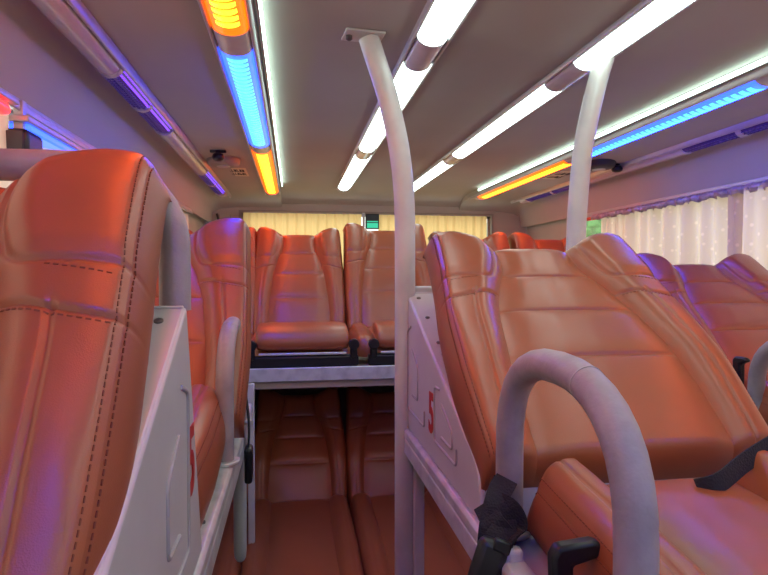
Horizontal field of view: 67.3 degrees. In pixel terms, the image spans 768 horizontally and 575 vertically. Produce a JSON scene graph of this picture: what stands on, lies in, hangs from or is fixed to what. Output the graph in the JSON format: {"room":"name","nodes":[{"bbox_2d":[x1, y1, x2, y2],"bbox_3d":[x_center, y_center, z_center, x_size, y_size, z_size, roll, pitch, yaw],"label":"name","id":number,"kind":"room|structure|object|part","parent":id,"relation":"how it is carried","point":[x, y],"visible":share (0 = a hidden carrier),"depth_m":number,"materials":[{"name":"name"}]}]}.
{"room":"vehicle interior","nodes":[
{"label":"vehicle interior","id":0,"kind":"room"},
{"bbox_2d":[9,109,204,231],"bbox_3d":[-0.758,0.332,0.546,0.050,2.010,7.700,0,1,-9],"label":"wall","id":1,"kind":"structure","parent":0,"point":[196,222],"depth_m":3.80,"materials":[{"name":"beige plastic"}]},
{"bbox_2d":[0,89,18,114],"bbox_3d":[-0.756,-0.363,1.108,0.040,0.038,0.150,0,1,-9],"label":"lamp","id":2,"kind":"object","parent":1,"relation":"attached to","point":[5,109],"visible":1,"depth_m":1.14,"materials":[{"name":"red plastic"}]},
{"bbox_2d":[9,114,84,150],"bbox_3d":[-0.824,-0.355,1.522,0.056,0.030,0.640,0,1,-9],"label":"window","id":3,"kind":"structure","parent":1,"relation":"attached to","point":[51,139],"depth_m":1.31,"materials":[{"name":"blue glass"}]},
{"bbox_2d":[0,114,188,228],"bbox_3d":[-0.949,-0.119,2.197,0.058,0.535,2.120,0,1,-9],"label":"curtain","id":4,"kind":"object","parent":1,"relation":"hanging from","point":[4,119],"visible":0.02,"depth_m":1.18,"materials":[{"name":"fabric"}]},
{"bbox_2d":[0,87,192,213],"bbox_3d":[-0.609,-0.361,0.123,0.028,0.027,6.450,0,1,-9],"label":"trim","id":5,"kind":"structure","parent":1,"relation":"attached to","point":[31,111],"depth_m":1.41,"materials":[{"name":"white plastic"}]},
{"bbox_2d":[6,100,42,148],"bbox_3d":[-0.774,-0.337,1.228,0.060,0.120,0.089,0,1,-9],"label":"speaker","id":6,"kind":"object","parent":5,"relation":"attached to","point":[17,137],"visible":0.61,"depth_m":1.20},
{"bbox_2d":[6,130,23,148],"bbox_3d":[-0.767,-0.303,1.187,0.048,0.041,0.005,0,1,-9],"label":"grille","id":7,"kind":"object","parent":6,"relation":"attached to","point":[14,138],"depth_m":1.19,"materials":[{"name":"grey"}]},
{"bbox_2d":[193,403,252,574],"bbox_3d":[-0.384,0.420,0.041,0.504,0.065,3.380,0,1,-9],"label":"deck","id":8,"kind":"object","parent":1,"relation":"attached to","point":[212,528],"visible":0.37,"depth_m":0.99,"materials":[{"name":"metal"}]},
{"bbox_2d":[0,148,171,574],"bbox_3d":[-0.435,0.132,0.246,0.524,0.549,0.903,0,1,-9],"label":"seat backrest","id":9,"kind":"object","parent":8,"relation":"on","point":[81,232],"visible":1,"depth_m":0.48,"materials":[{"name":"brown leather"}]},
{"bbox_3d":[-0.470,0.098,0.465,0.524,0.610,0.094,0,-38,-9],"label":"backrest","id":10,"kind":"part","parent":9,"relation":"part of","materials":[{"name":"brown leather"}]},
{"bbox_2d":[94,306,201,574],"bbox_3d":[-0.417,0.204,0.442,0.438,0.352,0.687,0,1,-9],"label":"panel","id":11,"kind":"object","parent":8,"relation":"on","point":[158,529],"visible":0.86,"depth_m":0.59,"materials":[{"name":"white paint"}]},
{"bbox_2d":[0,148,190,310],"bbox_3d":[-0.491,-0.068,0.680,0.505,0.194,0.038,0,1,-9],"label":"grab rail","id":12,"kind":"object","parent":11,"relation":"attached to","point":[175,254],"visible":0.34,"depth_m":0.70,"materials":[{"name":"grey metal"}]},
{"bbox_3d":[-0.465,0.198,0.724,0.432,0.352,0.115,0,1,-9],"label":"panel","id":13,"kind":"part","parent":11,"relation":"part of","materials":[{"name":"white paint"}]},
{"bbox_2d":[154,218,251,526],"bbox_3d":[-0.553,0.100,1.185,0.524,0.559,0.886,0,1,-9],"label":"recliner chair","id":14,"kind":"object","parent":8,"relation":"on","point":[221,249],"visible":0.31,"depth_m":1.36,"materials":[{"name":"brown leather"}]},
{"bbox_3d":[-0.586,0.078,1.392,0.339,0.575,0.098,0,-36,-9],"label":"panel","id":15,"kind":"part","parent":14,"relation":"part of","materials":[{"name":"brown leather"}]},
{"bbox_2d":[197,411,224,526],"bbox_3d":[-0.519,0.317,0.976,0.460,0.103,0.460,0,5,-9],"label":"seat cushion","id":16,"kind":"object","parent":14,"relation":"on","point":[209,457],"depth_m":0.96,"materials":[{"name":"brown leather"}]},
{"bbox_3d":[-0.588,0.066,1.404,0.524,0.610,0.094,0,-36,-9],"label":"backrest","id":17,"kind":"part","parent":14,"relation":"part of","materials":[{"name":"brown leather"}]},
{"bbox_2d":[215,316,251,467],"bbox_3d":[-0.354,0.214,1.352,0.061,0.292,0.391,0,1,-9],"label":"hoop armrest","id":18,"kind":"object","parent":8,"relation":"on","point":[224,380],"visible":0.62,"depth_m":1.18,"materials":[{"name":"grey plastic"}]},
{"bbox_2d":[233,457,246,561],"bbox_3d":[-0.382,0.549,1.532,0.034,0.360,0.034,0,1,-9],"label":"handle","id":19,"kind":"object","parent":8,"relation":"hanging from","point":[240,493],"visible":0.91,"depth_m":1.52,"materials":[{"name":"white paint"}]},
{"bbox_2d":[244,398,252,483],"bbox_3d":[-0.360,0.346,1.474,0.051,0.288,0.089,0,1,-9],"label":"belt","id":20,"kind":"object","parent":8,"relation":"hanging from","point":[248,452],"visible":0.63,"depth_m":1.44,"materials":[{"name":"black"}]},
{"bbox_2d":[249,357,394,389],"bbox_3d":[0.062,0.371,3.500,2.470,0.094,1.844,0,1,-9],"label":"deck","id":21,"kind":"object","parent":1,"relation":"attached to","point":[363,374],"visible":0.02,"depth_m":2.52,"materials":[{"name":"metal"}]},
{"bbox_2d":[188,227,256,337],"bbox_3d":[-0.881,0.007,2.861,0.494,0.666,0.763,0,1,-9],"label":"recliner chair","id":22,"kind":"object","parent":21,"relation":"on","point":[253,231],"visible":0.04,"depth_m":3.03,"materials":[{"name":"brown leather"}]},
{"bbox_2d":[251,227,349,355],"bbox_3d":[-0.430,0.005,2.932,0.494,0.666,0.763,0,1,-9],"label":"recliner chair","id":23,"kind":"object","parent":21,"relation":"on","point":[299,278],"visible":0.63,"depth_m":3.05,"materials":[{"name":"brown leather"}]},
{"bbox_3d":[-0.455,-0.012,3.092,0.319,0.655,0.110,0,-27,-9],"label":"panel","id":24,"kind":"part","parent":23,"relation":"part of","materials":[{"name":"brown leather"}]},
{"bbox_3d":[-0.400,0.285,2.746,0.286,0.088,0.380,0,5,-9],"label":"cushion panel","id":25,"kind":"part","parent":23,"relation":"part of","materials":[{"name":"grey metal"}]},
{"bbox_3d":[-0.457,-0.027,3.102,0.494,0.690,0.106,0,-27,-9],"label":"backrest","id":26,"kind":"part","parent":23,"relation":"part of","materials":[{"name":"brown leather"}]},
{"bbox_2d":[250,321,358,368],"bbox_3d":[-0.370,0.255,2.621,0.492,0.186,0.248,0,1,-9],"label":"seat cushion","id":27,"kind":"object","parent":21,"relation":"on","point":[322,335],"visible":1,"depth_m":2.53,"materials":[{"name":"orange leather"}]},
{"bbox_2d":[250,354,358,368],"bbox_3d":[-0.357,0.324,2.542,0.490,0.052,0.047,0,1,-9],"label":"tray","id":28,"kind":"object","parent":27,"relation":"on","point":[262,360],"depth_m":2.52,"materials":[{"name":"black plastic"}]},
{"bbox_3d":[0.205,0.375,2.596,2.470,0.059,0.014,0,1,-9],"label":"edge rail","id":29,"kind":"part","parent":21,"relation":"part of","materials":[{"name":"metal"}]},
{"bbox_2d":[367,321,394,365],"bbox_3d":[0.157,0.253,2.704,0.492,0.186,0.248,0,1,-9],"label":"seat cushion","id":30,"kind":"object","parent":21,"relation":"on","point":[384,331],"visible":0.2,"depth_m":2.58,"materials":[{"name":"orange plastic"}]},
{"bbox_2d":[367,353,394,365],"bbox_3d":[0.169,0.322,2.625,0.490,0.052,0.047,0,1,-9],"label":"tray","id":31,"kind":"object","parent":30,"relation":"on","point":[373,359],"depth_m":2.57,"materials":[{"name":"black plastic"}]},
{"bbox_2d":[343,223,430,356],"bbox_3d":[0.047,-0.027,3.007,0.494,0.666,0.763,0,1,-9],"label":"recliner chair","id":32,"kind":"object","parent":21,"relation":"on","point":[368,256],"visible":0.48,"depth_m":3.11,"materials":[{"name":"brown leather"}]},
{"bbox_3d":[0.078,0.253,2.821,0.286,0.088,0.380,0,5,-9],"label":"cushion panel","id":33,"kind":"part","parent":32,"relation":"part of","materials":[{"name":"brown leather"}]},
{"bbox_3d":[0.022,-0.044,3.167,0.319,0.655,0.110,0,-27,-9],"label":"panel","id":34,"kind":"part","parent":32,"relation":"part of","materials":[{"name":"brown leather"}]},
{"bbox_2d":[428,231,509,250],"bbox_3d":[0.541,0.013,3.086,0.494,0.666,0.763,0,1,-9],"label":"recliner chair","id":35,"kind":"object","parent":21,"relation":"on","point":[496,241],"visible":0.06,"depth_m":3.33,"materials":[{"name":"brown leather"}]},
{"bbox_2d":[508,232,565,251],"bbox_3d":[1.025,0.012,3.162,0.494,0.666,0.763,0,1,-9],"label":"recliner chair","id":36,"kind":"object","parent":21,"relation":"on","point":[517,240],"visible":0.02,"depth_m":3.39,"materials":[{"name":"brown leather"}]},
{"bbox_3d":[0.998,-0.020,3.332,0.494,0.690,0.106,0,-27,-9],"label":"backrest","id":37,"kind":"part","parent":36,"relation":"part of","materials":[{"name":"brown leather"}]},
{"bbox_3d":[1.000,-0.006,3.322,0.319,0.655,0.110,0,-27,-9],"label":"panel","id":38,"kind":"part","parent":36,"relation":"part of","materials":[{"name":"brown leather"}]},
{"bbox_2d":[205,204,525,434],"bbox_3d":[-0.092,0.260,4.478,2.580,1.970,0.060,0,1,-9],"label":"wall","id":39,"kind":"structure","parent":0,"point":[507,223],"depth_m":4.43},
{"bbox_2d":[243,212,360,261],"bbox_3d":[-0.604,-0.317,4.318,0.875,0.472,0.027,0,1,-9],"label":"curtain","id":40,"kind":"object","parent":39,"relation":"hanging from","point":[283,223],"visible":0.28,"depth_m":4.31,"materials":[{"name":"beige fabric"}]},
{"bbox_2d":[241,213,489,236],"bbox_3d":[-0.110,-0.310,4.464,1.979,0.512,0.018,0,1,-9],"label":"window","id":41,"kind":"structure","parent":39,"relation":"in","point":[488,218],"depth_m":4.60,"materials":[{"name":"clear glass"}]},
{"bbox_2d":[239,210,492,233],"bbox_3d":[-0.104,-0.316,4.427,1.965,0.525,0.014,0,1,-9],"label":"trim","id":42,"kind":"structure","parent":39,"relation":"attached to","point":[240,211],"depth_m":4.39,"materials":[{"name":"grey"}]},
{"bbox_2d":[362,213,378,228],"bbox_3d":[-0.101,-0.505,4.376,0.127,0.125,0.042,0,1,-9],"label":"exit sign","id":43,"kind":"object","parent":39,"relation":"attached to","point":[369,221],"visible":0.87,"depth_m":4.36,"materials":[{"name":"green plastic"}]},
{"bbox_3d":[-0.087,-0.476,4.359,0.084,0.052,0.004,0,1,-9],"label":"lit panel","id":44,"kind":"part","parent":43,"relation":"part of","materials":[{"name":"teal plastic"}]},
{"bbox_2d":[378,215,486,244],"bbox_3d":[0.382,-0.321,4.473,0.860,0.472,0.027,0,1,-9],"label":"curtain","id":45,"kind":"object","parent":39,"relation":"hanging from","point":[476,226],"visible":0.2,"depth_m":4.49,"materials":[{"name":"beige fabric"}]},
{"bbox_2d":[0,0,767,227],"bbox_3d":[0.503,-0.526,0.685,2.462,0.280,7.620,0,1,-9],"label":"ceiling","id":46,"kind":"structure","parent":0,"point":[324,94],"depth_m":1.81,"materials":[{"name":"plastic"}]},
{"bbox_2d":[30,0,230,197],"bbox_3d":[-0.671,-0.576,1.197,0.100,0.064,5.800,0,1,-9],"label":"strip","id":47,"kind":"object","parent":46,"relation":"attached to","point":[72,18],"visible":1,"depth_m":1.52,"materials":[{"name":"purple plastic"}]},
{"bbox_3d":[-0.775,-0.580,1.839,0.072,0.029,0.660,8,0,-9],"label":"led panel","id":48,"kind":"part","parent":47,"relation":"part of","materials":[{"name":"purple plastic"}]},
{"bbox_3d":[-1.024,-0.617,3.419,0.072,0.029,0.800,8,0,-9],"label":"led panel","id":49,"kind":"part","parent":47,"relation":"part of","materials":[{"name":"purple plastic"}]},
{"bbox_2d":[206,150,239,167],"bbox_3d":[-0.776,-0.605,2.758,0.160,0.048,0.313,0,1,-9],"label":"reading lamp","id":50,"kind":"object","parent":46,"relation":"attached to","point":[218,160],"visible":1,"depth_m":2.76,"materials":[{"name":"grey plastic"}]},
{"bbox_2d":[197,0,280,195],"bbox_3d":[-0.333,-0.588,1.210,0.108,0.050,5.720,0,1,-9],"label":"strip","id":51,"kind":"object","parent":46,"relation":"attached to","point":[230,24],"visible":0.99,"depth_m":1.56,"materials":[{"name":"multicoloured"}]},
{"bbox_2d":[230,168,248,175],"bbox_3d":[-0.810,-0.639,3.199,0.104,0.002,0.260,0,1,-9],"label":"warning sticker","id":52,"kind":"object","parent":46,"relation":"attached to","point":[236,171],"visible":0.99,"depth_m":3.18,"materials":[{"name":"beige paper"}]},
{"bbox_2d":[255,0,282,186],"bbox_3d":[-0.249,-0.611,1.111,0.012,0.016,5.500,0,1,-9],"label":"recessed light","id":53,"kind":"object","parent":46,"relation":"in","point":[259,9],"visible":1,"depth_m":1.64,"materials":[{"name":"white plastic"}]},
{"bbox_2d":[335,0,477,192],"bbox_3d":[0.152,-0.620,1.240,0.105,0.054,5.630,0,1,-9],"label":"strip","id":54,"kind":"object","parent":46,"relation":"attached to","point":[439,21],"visible":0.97,"depth_m":1.57,"materials":[{"name":"white plastic"}]},
{"bbox_2d":[478,145,573,191],"bbox_3d":[0.769,-0.659,3.330,0.012,0.018,1.374,0,1,-9],"label":"recessed light","id":55,"kind":"object","parent":46,"relation":"in","point":[570,148],"depth_m":3.14,"materials":[{"name":"white plastic"}]},
{"bbox_2d":[413,0,697,191],"bbox_3d":[0.613,-0.622,1.312,0.105,0.054,5.630,0,1,-9],"label":"strip","id":56,"kind":"object","parent":46,"relation":"attached to","point":[646,16],"visible":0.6,"depth_m":1.65,"materials":[{"name":"white plastic"}]},
{"bbox_2d":[542,171,570,178],"bbox_3d":[1.006,-0.642,3.303,0.104,0.002,0.260,0,1,-9],"label":"warning sticker","id":57,"kind":"object","parent":46,"relation":"attached to","point":[560,174],"visible":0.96,"depth_m":3.30,"materials":[{"name":"beige paper"}]},
{"bbox_2d":[591,159,622,172],"bbox_3d":[1.099,-0.608,2.903,0.199,0.048,0.167,1,1,25],"label":"reading lamp","id":58,"kind":"object","parent":46,"relation":"attached to","point":[596,164],"visible":0.77,"depth_m":2.85,"materials":[{"name":"grey plastic"}]},
{"bbox_2d":[470,67,767,200],"bbox_3d":[1.135,-0.593,1.441,0.108,0.050,5.720,0,1,-9],"label":"strip","id":59,"kind":"object","parent":46,"relation":"attached to","point":[755,82],"visible":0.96,"depth_m":2.09,"materials":[{"name":"multicoloured"}]},
{"bbox_2d":[510,114,767,203],"bbox_3d":[1.461,-0.583,1.533,0.100,0.064,5.800,0,1,-9],"label":"strip","id":60,"kind":"object","parent":46,"relation":"attached to","point":[747,128],"visible":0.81,"depth_m":2.53,"materials":[{"name":"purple plastic"}]},
{"bbox_3d":[1.114,-0.625,3.756,0.072,0.029,0.800,-8,3,-9],"label":"led panel","id":61,"kind":"part","parent":60,"relation":"part of","materials":[{"name":"plastic"}]},
{"bbox_3d":[1.363,-0.588,2.176,0.072,0.029,0.660,-8,3,-9],"label":"led panel","id":62,"kind":"part","parent":60,"relation":"part of","materials":[{"name":"purple plastic"}]},
{"bbox_2d":[595,56,767,139],"bbox_3d":[0.977,-0.629,2.013,0.012,0.018,0.902,0,1,-9],"label":"recessed light","id":63,"kind":"object","parent":46,"relation":"in","point":[746,69],"depth_m":1.87,"materials":[{"name":"white plastic"}]},
{"bbox_2d":[526,218,566,239],"bbox_3d":[1.751,0.323,0.942,0.050,2.010,7.700,0,1,-9],"label":"wall","id":64,"kind":"structure","parent":0,"point":[553,230],"depth_m":4.21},
{"bbox_2d":[601,214,624,240],"bbox_3d":[1.299,-0.144,3.285,0.075,0.535,0.230,0,1,-9],"label":"curtain","id":65,"kind":"object","parent":64,"relation":"hanging from","point":[615,225],"visible":0.15,"depth_m":3.22,"materials":[{"name":"fabric"}]},
{"bbox_2d":[587,176,767,217],"bbox_3d":[1.734,-0.370,0.493,0.028,0.027,6.450,0,1,-9],"label":"trim","id":66,"kind":"structure","parent":64,"relation":"attached to","point":[766,177],"depth_m":2.64,"materials":[{"name":"white plastic"}]},
{"bbox_2d":[590,179,767,219],"bbox_3d":[1.572,-0.361,1.237,0.044,0.040,4.372,0,1,-9],"label":"curtain valance","id":67,"kind":"object","parent":66,"relation":"hanging from","point":[752,187],"visible":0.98,"depth_m":2.60,"materials":[{"name":"beige fabric"}]},
{"bbox_2d":[625,193,743,265],"bbox_3d":[1.381,-0.131,2.731,0.098,0.535,0.870,0,1,-9],"label":"curtain","id":68,"kind":"object","parent":66,"relation":"hanging from","point":[693,232],"visible":0.34,"depth_m":2.63,"materials":[{"name":"fabric"}]},
{"bbox_2d":[727,185,767,269],"bbox_3d":[1.484,-0.112,1.887,0.098,0.535,0.970,0,1,-9],"label":"curtain","id":69,"kind":"object","parent":64,"relation":"hanging from","point":[755,204],"visible":0.5,"depth_m":2.21,"materials":[{"name":"fabric"}]},
{"bbox_3d":[1.455,0.406,0.644,0.600,0.065,4.000,0,1,-9],"label":"deck","id":70,"kind":"object","parent":64,"relation":"attached to","visible":0},
{"bbox_2d":[637,253,767,424],"bbox_3d":[1.175,0.146,1.668,0.529,0.520,1.019,0,1,-9],"label":"recliner chair","id":71,"kind":"object","parent":70,"relation":"on","point":[728,298],"visible":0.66,"depth_m":1.89,"materials":[{"name":"brown leather"}]},
{"bbox_3d":[1.142,0.106,1.879,0.342,0.102,0.599,0,39,-9],"label":"panel","id":72,"kind":"part","parent":71,"relation":"part of","materials":[{"name":"brown leather"}]},
{"bbox_2d":[732,356,749,383],"bbox_3d":[0.997,0.273,1.612,0.020,0.160,0.048,0,1,-9],"label":"lever","id":73,"kind":"object","parent":71,"relation":"attached to","point":[739,362],"visible":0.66,"depth_m":1.61,"materials":[{"name":"black plastic"}]},
{"bbox_2d":[759,402,767,424],"bbox_3d":[1.219,0.357,1.393,0.420,0.080,0.460,0,5,-9],"label":"seat cushion","id":74,"kind":"object","parent":71,"relation":"on","point":[763,408],"depth_m":1.51,"materials":[{"name":"brown leather"}]},
{"bbox_2d":[747,341,767,409],"bbox_3d":[1.024,0.235,1.380,0.065,0.246,0.400,0,1,-9],"label":"hoop armrest","id":75,"kind":"object","parent":70,"relation":"on","point":[758,368],"visible":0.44,"depth_m":1.53,"materials":[{"name":"grey plastic"}]},
{"bbox_3d":[0.496,1.372,0.769,2.660,0.080,7.900,0,1,-9],"label":"floor","id":76,"kind":"structure","parent":0,"visible":0},
{"bbox_2d":[341,27,431,574],"bbox_3d":[0.122,0.340,1.500,0.460,1.950,0.098,0,1,-9],"label":"support pole","id":77,"kind":"object","parent":76,"relation":"on","point":[369,40],"visible":0.91,"depth_m":1.46,"materials":[{"name":"white metal"}]},
{"bbox_3d":[-0.052,-0.630,1.445,0.100,0.006,0.070,0,1,-15],"label":"ceiling plate","id":78,"kind":"part","parent":77,"relation":"part of","materials":[{"name":"white paint"}]},
{"bbox_2d":[413,467,423,574],"bbox_3d":[0.088,0.868,1.492,0.028,0.895,0.028,0,1,-9],"label":"post","id":79,"kind":"object","parent":76,"relation":"on","point":[418,485],"visible":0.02,"depth_m":1.47,"materials":[{"name":"grey metal"}]},
{"bbox_2d":[404,428,547,574],"bbox_3d":[0.603,0.419,0.054,0.652,0.065,3.100,0,1,-9],"label":"deck","id":80,"kind":"object","parent":79,"relation":"on","point":[459,516],"visible":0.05,"depth_m":0.99,"materials":[{"name":"metal"}]},
{"bbox_2d":[467,473,527,574],"bbox_3d":[0.164,0.353,0.820,0.078,0.154,0.130,1,1,23],"label":"belt","id":81,"kind":"object","parent":80,"relation":"on","point":[503,520],"visible":1,"depth_m":0.81,"materials":[{"name":"black fabric"}]},
{"bbox_2d":[407,292,700,521],"bbox_3d":[0.315,0.190,1.233,0.438,0.344,0.622,0,1,-9],"label":"panel","id":82,"kind":"object","parent":80,"relation":"on","point":[433,419],"visible":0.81,"depth_m":1.20,"materials":[{"name":"white paint"}]},
{"bbox_3d":[0.107,0.192,1.200,0.010,0.342,0.622,0,1,-9],"label":"panel","id":83,"kind":"part","parent":82,"relation":"part of","materials":[{"name":"white paint"}]},
{"bbox_3d":[0.369,0.331,0.938,0.425,0.076,0.010,0,1,-9],"label":"panel","id":84,"kind":"part","parent":82,"relation":"part of","materials":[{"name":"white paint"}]},
{"bbox_2d":[547,536,599,574],"bbox_3d":[0.220,0.337,0.670,0.072,0.090,0.040,0,1,-9],"label":"lever","id":85,"kind":"object","parent":80,"relation":"on","point":[562,556],"visible":1,"depth_m":0.66,"materials":[{"name":"black plastic"}]},
{"bbox_2d":[496,348,659,574],"bbox_3d":[0.215,0.226,0.710,0.065,0.296,0.390,0,1,-9],"label":"handrail","id":86,"kind":"object","parent":80,"relation":"on","point":[635,515],"visible":0.8,"depth_m":0.58,"materials":[{"name":"grey plastic"}]},
{"bbox_2d":[423,231,767,574],"bbox_3d":[0.404,0.140,0.938,0.529,0.520,1.019,0,1,-9],"label":"recliner chair","id":87,"kind":"object","parent":80,"relation":"on","point":[596,301],"visible":0.85,"depth_m":0.99,"materials":[{"name":"brown leather"}]},
{"bbox_3d":[0.369,0.091,1.164,0.529,0.098,0.634,0,39,-9],"label":"backrest","id":88,"kind":"part","parent":87,"relation":"part of","materials":[{"name":"brown leather"}]},
{"bbox_2d":[527,491,612,574],"bbox_3d":[0.448,0.351,0.664,0.420,0.080,0.460,0,5,-9],"label":"seat cushion","id":89,"kind":"object","parent":87,"relation":"on","point":[549,521],"depth_m":0.76,"materials":[{"name":"brown leather"}]},
{"bbox_3d":[0.371,0.101,1.149,0.342,0.102,0.599,0,39,-9],"label":"panel","id":90,"kind":"part","parent":87,"relation":"part of","materials":[{"name":"brown leather"}]},
{"bbox_3d":[0.448,0.345,0.663,0.241,0.090,0.460,0,5,-9],"label":"cushion panel","id":91,"kind":"part","parent":87,"relation":"part of","materials":[{"name":"brown leather"}]},
{"bbox_2d":[693,436,767,490],"bbox_3d":[0.629,0.251,0.854,0.356,0.100,0.112,0,1,7],"label":"belt","id":92,"kind":"object","parent":87,"relation":"on","point":[727,476],"visible":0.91,"depth_m":0.84,"materials":[{"name":"black fabric"}]},
{"bbox_2d":[566,52,622,250],"bbox_3d":[0.555,0.339,1.584,0.158,1.948,0.090,0,1,-9],"label":"support pole","id":93,"kind":"object","parent":76,"relation":"on","point":[599,74],"visible":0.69,"depth_m":1.55,"materials":[{"name":"white metal"}]},
{"bbox_3d":[0.110,1.233,3.214,2.470,0.099,2.464,0,1,-9],"label":"deck","id":94,"kind":"object","parent":76,"relation":"on","visible":0},
{"bbox_2d":[212,443,247,574],"bbox_3d":[-0.877,0.907,2.633,0.504,0.654,1.267,0,1,-9],"label":"recliner chair","id":95,"kind":"object","parent":94,"relation":"on","point":[226,563],"visible":0.02,"depth_m":2.38,"materials":[{"name":"brown leather"}]},
{"bbox_2d":[238,510,247,574],"bbox_3d":[-0.845,1.164,2.434,0.504,0.089,0.860,0,5,-9],"label":"seat cushion","id":96,"kind":"object","parent":95,"relation":"on","point":[239,563],"depth_m":2.35,"materials":[{"name":"brown leather"}]},
{"bbox_2d":[247,383,254,543],"bbox_3d":[-0.565,0.850,2.462,0.028,0.885,0.028,0,1,-9],"label":"post","id":97,"kind":"object","parent":94,"relation":"on","point":[251,386],"visible":0.7,"depth_m":2.45,"materials":[{"name":"grey metal"}]},
{"bbox_2d":[240,387,363,574],"bbox_3d":[-0.392,0.905,2.709,0.504,0.654,1.267,0,1,-9],"label":"recliner chair","id":98,"kind":"object","parent":94,"relation":"on","point":[304,525],"visible":0.9,"depth_m":2.95,"materials":[{"name":"brown leather"}]},
{"bbox_3d":[-0.455,0.865,3.109,0.326,0.624,0.106,0,-31,-9],"label":"panel","id":99,"kind":"part","parent":98,"relation":"part of","materials":[{"name":"brown leather"}]},
{"bbox_3d":[-0.456,0.851,3.119,0.504,0.659,0.101,0,-31,-9],"label":"backrest","id":100,"kind":"part","parent":98,"relation":"part of","materials":[{"name":"brown leather"}]},
{"bbox_2d":[240,501,363,574],"bbox_3d":[-0.359,1.162,2.510,0.504,0.089,0.860,0,5,-9],"label":"seat cushion","id":101,"kind":"object","parent":98,"relation":"on","point":[275,507],"depth_m":2.56,"materials":[{"name":"brown leather"}]},
{"bbox_3d":[-0.359,1.150,2.509,0.292,0.114,0.860,0,5,-9],"label":"cushion panel","id":102,"kind":"part","parent":98,"relation":"part of","materials":[{"name":"brown leather"}]},
{"bbox_2d":[345,387,394,574],"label":"recliner chair","id":103,"kind":"object","parent":94,"relation":"on","point":[370,437],"depth_m":3.04,"materials":[{"name":"brown leather"}]},
{"bbox_3d":[0.031,0.849,3.196,0.504,0.659,0.101,0,-31,-9],"label":"backrest","id":104,"kind":"part","parent":103,"relation":"part of","materials":[{"name":"brown leather"}]},
{"bbox_2d":[349,501,366,574],"bbox_3d":[0.128,1.160,2.587,0.504,0.089,0.860,0,5,-9],"label":"seat cushion","id":105,"kind":"object","parent":103,"relation":"on","point":[352,506],"depth_m":2.57,"materials":[{"name":"brown leather"}]},
{"bbox_3d":[0.032,0.863,3.185,0.326,0.624,0.106,0,-31,-9],"label":"panel","id":106,"kind":"part","parent":103,"relation":"part of","materials":[{"name":"brown leather"}]},
{"bbox_2d":[424,485,471,574],"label":"recliner chair","id":107,"kind":"object","parent":94,"relation":"on","point":[444,554],"depth_m":2.46,"materials":[{"name":"brown leather"}]},
{"bbox_3d":[0.128,1.148,2.586,0.292,0.114,0.860,0,5,-9],"label":"cushion panel","id":108,"kind":"part","parent":107,"relation":"part of","materials":[{"name":"brown leather"}]},
{"label":"outside","id":109,"kind":"structure","parent":0,"visible":0},
{"bbox_2d":[586,220,600,236],"bbox_3d":[3.901,-0.845,8.903,4.957,4.572,5.137,0,1,-9],"label":"shrub","id":110,"kind":"object","parent":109,"point":[593,227],"visible":0.02,"depth_m":7.17,"materials":[{"name":"green plant"}]}
]}

